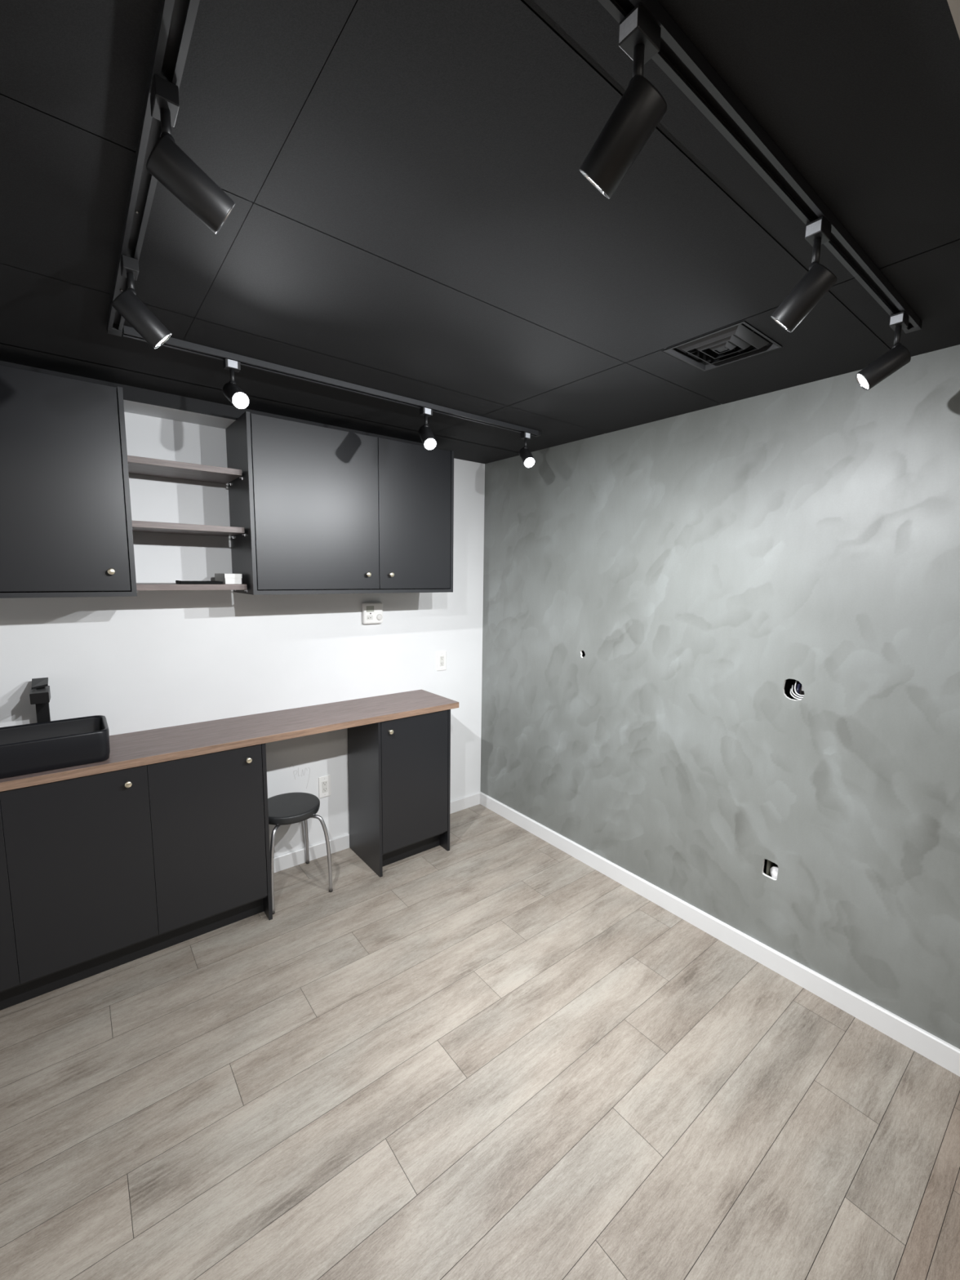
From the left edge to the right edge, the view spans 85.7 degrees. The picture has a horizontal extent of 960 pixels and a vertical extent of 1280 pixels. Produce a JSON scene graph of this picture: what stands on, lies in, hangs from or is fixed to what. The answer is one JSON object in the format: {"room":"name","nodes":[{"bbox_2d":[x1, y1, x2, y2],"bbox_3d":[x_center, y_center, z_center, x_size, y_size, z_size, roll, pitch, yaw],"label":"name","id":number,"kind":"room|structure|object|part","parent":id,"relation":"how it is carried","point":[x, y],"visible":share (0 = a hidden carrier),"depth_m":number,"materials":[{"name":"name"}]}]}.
{"room":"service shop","nodes":[
{"label":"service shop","id":0,"kind":"room"},
{"bbox_2d":[0,412,484,857],"bbox_3d":[-1.299,0.098,2.617,3.520,2.385,0.100,-5,9,-38],"label":"wall","id":1,"kind":"structure","parent":0,"point":[151,660],"depth_m":2.57,"materials":[{"name":"white paint"}]},
{"bbox_2d":[0,364,137,598],"bbox_3d":[-1.933,-0.529,1.712,1.265,0.774,0.384,-5,9,-38],"label":"upper cabinet","id":2,"kind":"object","parent":1,"relation":"attached to","point":[66,522],"visible":1,"depth_m":1.85,"materials":[{"name":"black laminate"}]},
{"bbox_3d":[-1.390,-0.258,1.951,0.024,0.024,0.024,-5,9,-38],"label":"knob","id":3,"kind":"part","parent":2,"relation":"part of","materials":[{"name":"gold metal"}]},
{"bbox_2d":[127,455,242,485],"bbox_3d":[-1.293,-0.728,2.251,0.430,0.037,0.292,-5,9,-38],"label":"wall shelf","id":4,"kind":"object","parent":1,"relation":"attached to","point":[136,464],"visible":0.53,"depth_m":2.20,"materials":[{"name":"brown wood"}]},
{"bbox_2d":[132,520,244,538],"bbox_3d":[-1.296,-0.482,2.282,0.430,0.037,0.292,-5,9,-38],"label":"wall shelf","id":5,"kind":"object","parent":1,"relation":"attached to","point":[137,526],"visible":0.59,"depth_m":2.20,"materials":[{"name":"brown wood"}]},
{"bbox_2d":[136,582,247,592],"bbox_3d":[-1.299,-0.234,2.314,0.430,0.037,0.292,-5,9,-38],"label":"wall shelf","id":6,"kind":"object","parent":1,"relation":"attached to","point":[140,586],"visible":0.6,"depth_m":2.19,"materials":[{"name":"brown wood"}]},
{"bbox_2d":[175,580,222,584],"bbox_3d":[-1.232,-0.254,2.272,0.163,0.014,0.125,-5,9,-38],"label":"tray","id":7,"kind":"object","parent":6,"relation":"on","point":[180,582],"visible":0.99,"depth_m":2.22,"materials":[{"name":"black plastic"}]},
{"bbox_2d":[214,573,242,583],"bbox_3d":[-1.161,-0.283,2.387,0.072,0.046,0.200,-5,9,-38],"label":"cardboard box","id":8,"kind":"object","parent":6,"relation":"on","point":[225,578],"visible":0.97,"depth_m":2.32,"materials":[{"name":"white cardboard"}]},
{"bbox_3d":[-1.161,-0.296,2.385,0.072,0.020,0.200,-5,9,-38],"label":"box lid","id":9,"kind":"part","parent":8,"relation":"part of","materials":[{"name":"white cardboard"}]},
{"bbox_2d":[318,774,330,798],"bbox_3d":[-0.892,0.842,2.975,0.070,0.124,0.009,-5,9,-38],"label":"wall outlet","id":10,"kind":"object","parent":1,"relation":"attached to","point":[324,782],"visible":1,"depth_m":2.97,"materials":[{"name":"white plastic"}]},
{"bbox_2d":[225,411,453,595],"bbox_3d":[-0.676,-0.638,2.701,1.080,0.774,0.384,-5,9,-38],"label":"upper cabinet","id":11,"kind":"object","parent":1,"relation":"attached to","point":[320,510],"visible":1,"depth_m":2.48,"materials":[{"name":"black laminate"}]},
{"bbox_2d":[0,360,436,448],"bbox_3d":[-1.401,-1.003,2.196,2.790,0.057,0.193,-5,9,-38],"label":"trim","id":12,"kind":"structure","parent":11,"relation":"on","point":[140,401],"depth_m":2.22,"materials":[{"name":"black paint"}]},
{"bbox_3d":[-0.751,-0.615,2.439,0.596,0.749,0.018,-5,9,-38],"label":"door","id":13,"kind":"part","parent":11,"relation":"part of","materials":[{"name":"black laminate"}]},
{"bbox_3d":[-0.342,-0.650,2.761,0.442,0.749,0.018,-5,9,-38],"label":"door","id":14,"kind":"part","parent":11,"relation":"part of","materials":[{"name":"black laminate"}]},
{"bbox_2d":[362,602,382,624],"bbox_3d":[-0.627,-0.158,3.029,0.124,0.125,0.040,-5,9,-38],"label":"thermostat","id":15,"kind":"object","parent":1,"relation":"attached to","point":[372,612],"visible":1,"depth_m":3.01,"materials":[{"name":"white plastic"}]},
{"bbox_3d":[-0.640,-0.130,3.006,0.038,0.026,0.002,-5,9,-38],"label":"switch panel","id":16,"kind":"part","parent":15,"relation":"part of","materials":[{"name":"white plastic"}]},
{"bbox_2d":[273,791,479,873],"bbox_3d":[-0.616,1.188,3.239,1.560,0.086,0.014,-5,9,-38],"label":"baseboard","id":17,"kind":"structure","parent":1,"relation":"attached to","point":[283,861],"depth_m":3.00,"materials":[{"name":"white paint"}]},
{"bbox_2d":[436,651,446,671],"bbox_3d":[-0.251,0.137,3.390,0.070,0.124,0.009,-5,9,-38],"label":"wall outlet","id":18,"kind":"object","parent":1,"relation":"attached to","point":[441,655],"visible":1,"depth_m":3.38,"materials":[{"name":"white plastic"}]},
{"bbox_2d":[0,0,959,463],"bbox_3d":[0.975,-0.801,-0.388,7.700,0.255,7.200,-5,9,-38],"label":"ceiling","id":19,"kind":"structure","parent":0,"point":[414,215],"depth_m":1.03,"materials":[{"name":"black paint"}]},
{"bbox_2d":[106,0,199,336],"bbox_3d":[-0.629,-0.855,0.968,0.036,0.021,1.560,-5,9,-38],"label":"track","id":20,"kind":"object","parent":19,"relation":"attached to","point":[176,18],"visible":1,"depth_m":0.85,"materials":[{"name":"black metal"}]},
{"bbox_2d":[111,254,171,349],"bbox_3d":[-0.798,-0.793,1.222,0.116,0.185,0.058,-5,9,-38],"label":"spotlight","id":21,"kind":"object","parent":20,"relation":"hanging from","point":[134,311],"visible":1,"depth_m":1.20,"materials":[{"name":"black metal"}]},
{"bbox_3d":[-0.813,-0.825,1.205,0.018,0.052,0.018,-5,9,-38],"label":"stem","id":22,"kind":"part","parent":21,"relation":"part of","materials":[{"name":"black metal"}]},
{"bbox_2d":[146,74,235,233],"bbox_3d":[-0.448,-0.741,0.802,0.121,0.172,0.060,-5,9,-38],"label":"spotlight","id":23,"kind":"object","parent":20,"relation":"attached to","point":[167,162],"visible":1,"depth_m":0.78,"materials":[{"name":"black metal"}]},
{"bbox_3d":[-0.471,-0.766,0.778,0.018,0.052,0.018,-5,9,-40],"label":"stem","id":24,"kind":"part","parent":23,"relation":"part of","materials":[{"name":"black metal"}]},
{"bbox_2d":[122,324,541,436],"bbox_3d":[-0.389,-0.997,2.116,1.767,0.021,0.036,-5,9,-38],"label":"track","id":25,"kind":"object","parent":19,"relation":"attached to","point":[130,332],"visible":1,"depth_m":1.95,"materials":[{"name":"black metal"}]},
{"bbox_2d":[222,358,249,409],"bbox_3d":[-0.824,-0.864,1.746,0.061,0.177,0.121,-5,9,-38],"label":"spotlight","id":26,"kind":"object","parent":25,"relation":"hanging from","point":[232,391],"visible":1,"depth_m":1.74,"materials":[{"name":"black metal"}]},
{"bbox_3d":[-0.845,-0.894,1.766,0.018,0.056,0.018,-5,10,-41],"label":"stem","id":27,"kind":"part","parent":26,"relation":"part of","materials":[{"name":"black metal"}]},
{"bbox_2d":[418,407,436,449],"bbox_3d":[-0.226,-0.912,2.232,0.058,0.188,0.117,-2,8,-22],"label":"spotlight","id":28,"kind":"object","parent":25,"relation":"hanging from","point":[428,441],"visible":1,"depth_m":2.22,"materials":[{"name":"black metal"}]},
{"bbox_3d":[-0.234,-0.947,2.247,0.018,0.056,0.018,-2,8,-23],"label":"stem","id":29,"kind":"part","parent":28,"relation":"part of","materials":[{"name":"black metal"}]},
{"bbox_2d":[519,431,534,467],"bbox_3d":[0.236,-0.953,2.593,0.058,0.184,0.119,-1,7,-14],"label":"spotlight","id":30,"kind":"object","parent":25,"relation":"hanging from","point":[527,459],"visible":1,"depth_m":2.58,"materials":[{"name":"black metal"}]},
{"bbox_3d":[0.230,-0.987,2.612,0.018,0.056,0.018,-1,7,-14],"label":"stem","id":31,"kind":"part","parent":30,"relation":"part of","materials":[{"name":"black metal"}]},
{"bbox_2d":[662,318,782,371],"bbox_3d":[0.776,-0.981,1.652,0.258,0.106,0.258,-5,9,-38],"label":"ceiling vent","id":32,"kind":"object","parent":19,"relation":"in","point":[740,340],"visible":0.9,"depth_m":1.65,"materials":[{"name":"black metal"}]},
{"bbox_2d":[597,0,922,333],"bbox_3d":[0.551,-0.835,0.939,1.767,0.021,0.036,-5,9,-38],"label":"track","id":33,"kind":"object","parent":19,"relation":"attached to","point":[677,56],"visible":0.9,"depth_m":0.85,"materials":[{"name":"black metal"}]},
{"bbox_2d":[579,3,666,199],"bbox_3d":[0.191,-0.711,0.693,0.116,0.188,0.057,7,10,42],"label":"spotlight","id":34,"kind":"object","parent":33,"relation":"attached to","point":[642,107],"visible":1,"depth_m":0.67,"materials":[{"name":"black metal"}]},
{"bbox_3d":[0.206,-0.742,0.676,0.018,0.056,0.018,7,10,42],"label":"stem","id":35,"kind":"part","parent":34,"relation":"part of","materials":[{"name":"black metal"}]},
{"bbox_2d":[770,216,836,333],"bbox_3d":[0.669,-0.748,1.068,0.057,0.197,0.115,-6,10,-44],"label":"spotlight","id":36,"kind":"object","parent":33,"relation":"attached to","point":[818,281],"visible":1,"depth_m":1.05,"materials":[{"name":"black metal"}]},
{"bbox_3d":[0.682,-0.779,1.051,0.018,0.063,0.018,-6,10,-44],"label":"stem","id":37,"kind":"part","parent":36,"relation":"part of","materials":[{"name":"black metal"}]},
{"bbox_2d":[855,311,911,390],"bbox_3d":[1.109,-0.790,1.420,0.120,0.190,0.057,4,8,23],"label":"spotlight","id":38,"kind":"object","parent":33,"relation":"hanging from","point":[899,356],"visible":1,"depth_m":1.40,"materials":[{"name":"black metal"}]},
{"bbox_3d":[1.133,-0.818,1.406,0.018,0.063,0.018,4,8,23],"label":"stem","id":39,"kind":"part","parent":38,"relation":"part of","materials":[{"name":"black metal"}]},
{"bbox_2d":[0,804,959,1279],"bbox_3d":[0.970,1.677,-0.110,7.900,0.002,7.310,-5,9,-38],"label":"floor","id":40,"kind":"structure","parent":0,"point":[491,1055],"depth_m":1.62,"materials":[{"name":"beige wood"}]},
{"bbox_2d":[0,742,272,1010],"bbox_3d":[-1.761,0.934,2.015,1.711,0.866,0.408,-5,9,-38],"label":"base cabinet","id":41,"kind":"object","parent":40,"relation":"on","point":[100,873],"visible":0.95,"depth_m":2.06,"materials":[{"name":"black laminate"}]},
{"bbox_3d":[-1.852,0.908,1.719,0.434,0.734,0.018,-5,9,-38],"label":"door","id":42,"kind":"part","parent":41,"relation":"part of","materials":[{"name":"black laminate"}]},
{"bbox_3d":[-1.511,0.879,1.987,0.434,0.734,0.018,-5,9,-38],"label":"door","id":43,"kind":"part","parent":41,"relation":"part of","materials":[{"name":"black laminate"}]},
{"bbox_3d":[-1.376,0.563,2.025,0.024,0.024,0.024,-5,9,-38],"label":"knob","id":44,"kind":"part","parent":41,"relation":"part of","materials":[{"name":"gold metal"}]},
{"bbox_3d":[-1.169,0.849,2.256,0.436,0.734,0.018,-5,9,-38],"label":"door","id":45,"kind":"part","parent":41,"relation":"part of","materials":[{"name":"black laminate"}]},
{"bbox_2d":[0,689,458,791],"bbox_3d":[-1.345,0.450,2.300,2.799,0.033,0.409,-5,9,-38],"label":"countertop","id":46,"kind":"structure","parent":41,"relation":"on","point":[137,748],"depth_m":2.41,"materials":[{"name":"brown wood"}]},
{"bbox_2d":[29,677,50,722],"bbox_3d":[-1.752,0.309,2.074,0.056,0.292,0.163,-5,9,-38],"label":"faucet","id":47,"kind":"object","parent":46,"relation":"on","point":[40,693],"visible":0.56,"depth_m":2.08,"materials":[{"name":"black metal"}]},
{"bbox_3d":[-1.771,0.177,2.084,0.050,0.034,0.091,-5,9,-38],"label":"lever","id":48,"kind":"part","parent":47,"relation":"part of","materials":[{"name":"black metal"}]},
{"bbox_3d":[-1.750,0.223,2.062,0.056,0.054,0.161,-5,9,-38],"label":"spout","id":49,"kind":"part","parent":47,"relation":"part of","materials":[{"name":"black metal"}]},
{"bbox_2d":[0,715,110,778],"bbox_3d":[-1.706,0.408,1.957,0.490,0.124,0.280,-5,9,-38],"label":"vessel sink","id":50,"kind":"object","parent":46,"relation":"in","point":[45,746],"visible":1,"depth_m":1.94,"materials":[{"name":"black ceramic"}]},
{"bbox_3d":[-1.027,0.533,2.299,0.024,0.024,0.024,-5,9,-38],"label":"knob","id":51,"kind":"part","parent":41,"relation":"part of","materials":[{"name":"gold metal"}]},
{"bbox_2d":[267,792,333,914],"bbox_3d":[-0.986,1.068,2.689,0.310,0.452,0.350,-5,9,-38],"label":"stool","id":52,"kind":"object","parent":40,"relation":"on","point":[288,808],"visible":0.7,"depth_m":2.63,"materials":[{"name":"black plastic"}]},
{"bbox_3d":[-0.994,1.102,2.537,0.018,0.398,0.150,1,7,3],"label":"leg","id":53,"kind":"part","parent":52,"relation":"part of","materials":[{"name":"silver metal"}]},
{"bbox_3d":[-0.983,0.864,2.663,0.306,0.041,0.306,-5,9,-38],"label":"seat","id":54,"kind":"part","parent":52,"relation":"part of","materials":[{"name":"black leather"}]},
{"bbox_3d":[-0.978,1.063,2.844,0.018,0.398,0.150,1,7,3],"label":"leg","id":55,"kind":"part","parent":52,"relation":"part of","materials":[{"name":"silver metal"}]},
{"bbox_3d":[-0.834,1.088,2.663,0.150,0.398,0.018,2,7,10],"label":"leg","id":56,"kind":"part","parent":52,"relation":"part of","materials":[{"name":"silver metal"}]},
{"bbox_2d":[347,709,450,877],"bbox_3d":[-0.467,0.822,3.034,0.462,0.866,0.408,-5,9,-38],"label":"base cabinet","id":57,"kind":"object","parent":40,"relation":"on","point":[399,770],"visible":0.91,"depth_m":2.89,"materials":[{"name":"black laminate"}]},
{"bbox_3d":[-0.360,0.779,2.893,0.425,0.734,0.018,-5,9,-38],"label":"door","id":58,"kind":"part","parent":57,"relation":"part of","materials":[{"name":"black laminate"}]},
{"bbox_2d":[480,344,959,1048],"bbox_3d":[0.872,0.011,2.603,0.120,2.620,2.597,-5,9,-38],"label":"wall","id":59,"kind":"structure","parent":0,"point":[657,594],"depth_m":2.15,"materials":[{"name":"grey paint"}]},
{"bbox_2d":[479,791,959,1076],"bbox_3d":[0.801,1.272,2.724,0.014,0.086,2.591,-5,9,-38],"label":"baseboard","id":60,"kind":"structure","parent":59,"relation":"attached to","point":[945,1055],"depth_m":2.21,"materials":[{"name":"white paint"}]},
{"bbox_2d":[763,858,774,876],"bbox_3d":[1.241,0.970,2.233,0.084,0.780,0.025,-5,9,-38],"label":"stud","id":61,"kind":"object","parent":59,"relation":"attached to","point":[768,864],"visible":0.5,"depth_m":2.21,"materials":[{"name":"grey metal"}]},
{"bbox_2d":[769,865,777,879],"bbox_3d":[1.265,0.992,2.199,0.063,0.069,0.059,-5,9,-38],"label":"insulation","id":62,"kind":"object","parent":59,"relation":"in","point":[774,869],"visible":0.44,"depth_m":2.19},
{"bbox_2d":[790,688,801,699],"bbox_3d":[1.288,0.221,2.068,0.050,0.031,0.100,-6,10,-44],"label":"cable","id":63,"kind":"object","parent":59,"relation":"in","point":[790,689],"visible":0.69,"depth_m":2.08,"materials":[{"name":"white plastic"}]},
{"bbox_2d":[791,684,803,697],"bbox_3d":[1.290,0.209,2.065,0.048,0.040,0.095,-6,10,-44],"label":"cable","id":64,"kind":"object","parent":59,"relation":"in","point":[792,685],"visible":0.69,"depth_m":2.07,"materials":[{"name":"white plastic"}]},
{"bbox_2d":[795,681,801,698],"bbox_3d":[1.298,0.201,2.095,0.058,0.150,0.019,-3,8,-28],"label":"cable","id":65,"kind":"object","parent":59,"relation":"attached to","point":[798,686],"visible":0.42,"depth_m":2.08,"materials":[{"name":"black plastic"}]},
{"bbox_2d":[794,680,804,696],"bbox_3d":[1.296,0.188,2.058,0.080,0.067,0.045,8,10,44],"label":"cable","id":66,"kind":"object","parent":59,"relation":"attached to","point":[796,680],"visible":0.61,"depth_m":2.07,"materials":[{"name":"white plastic"}]}
]}

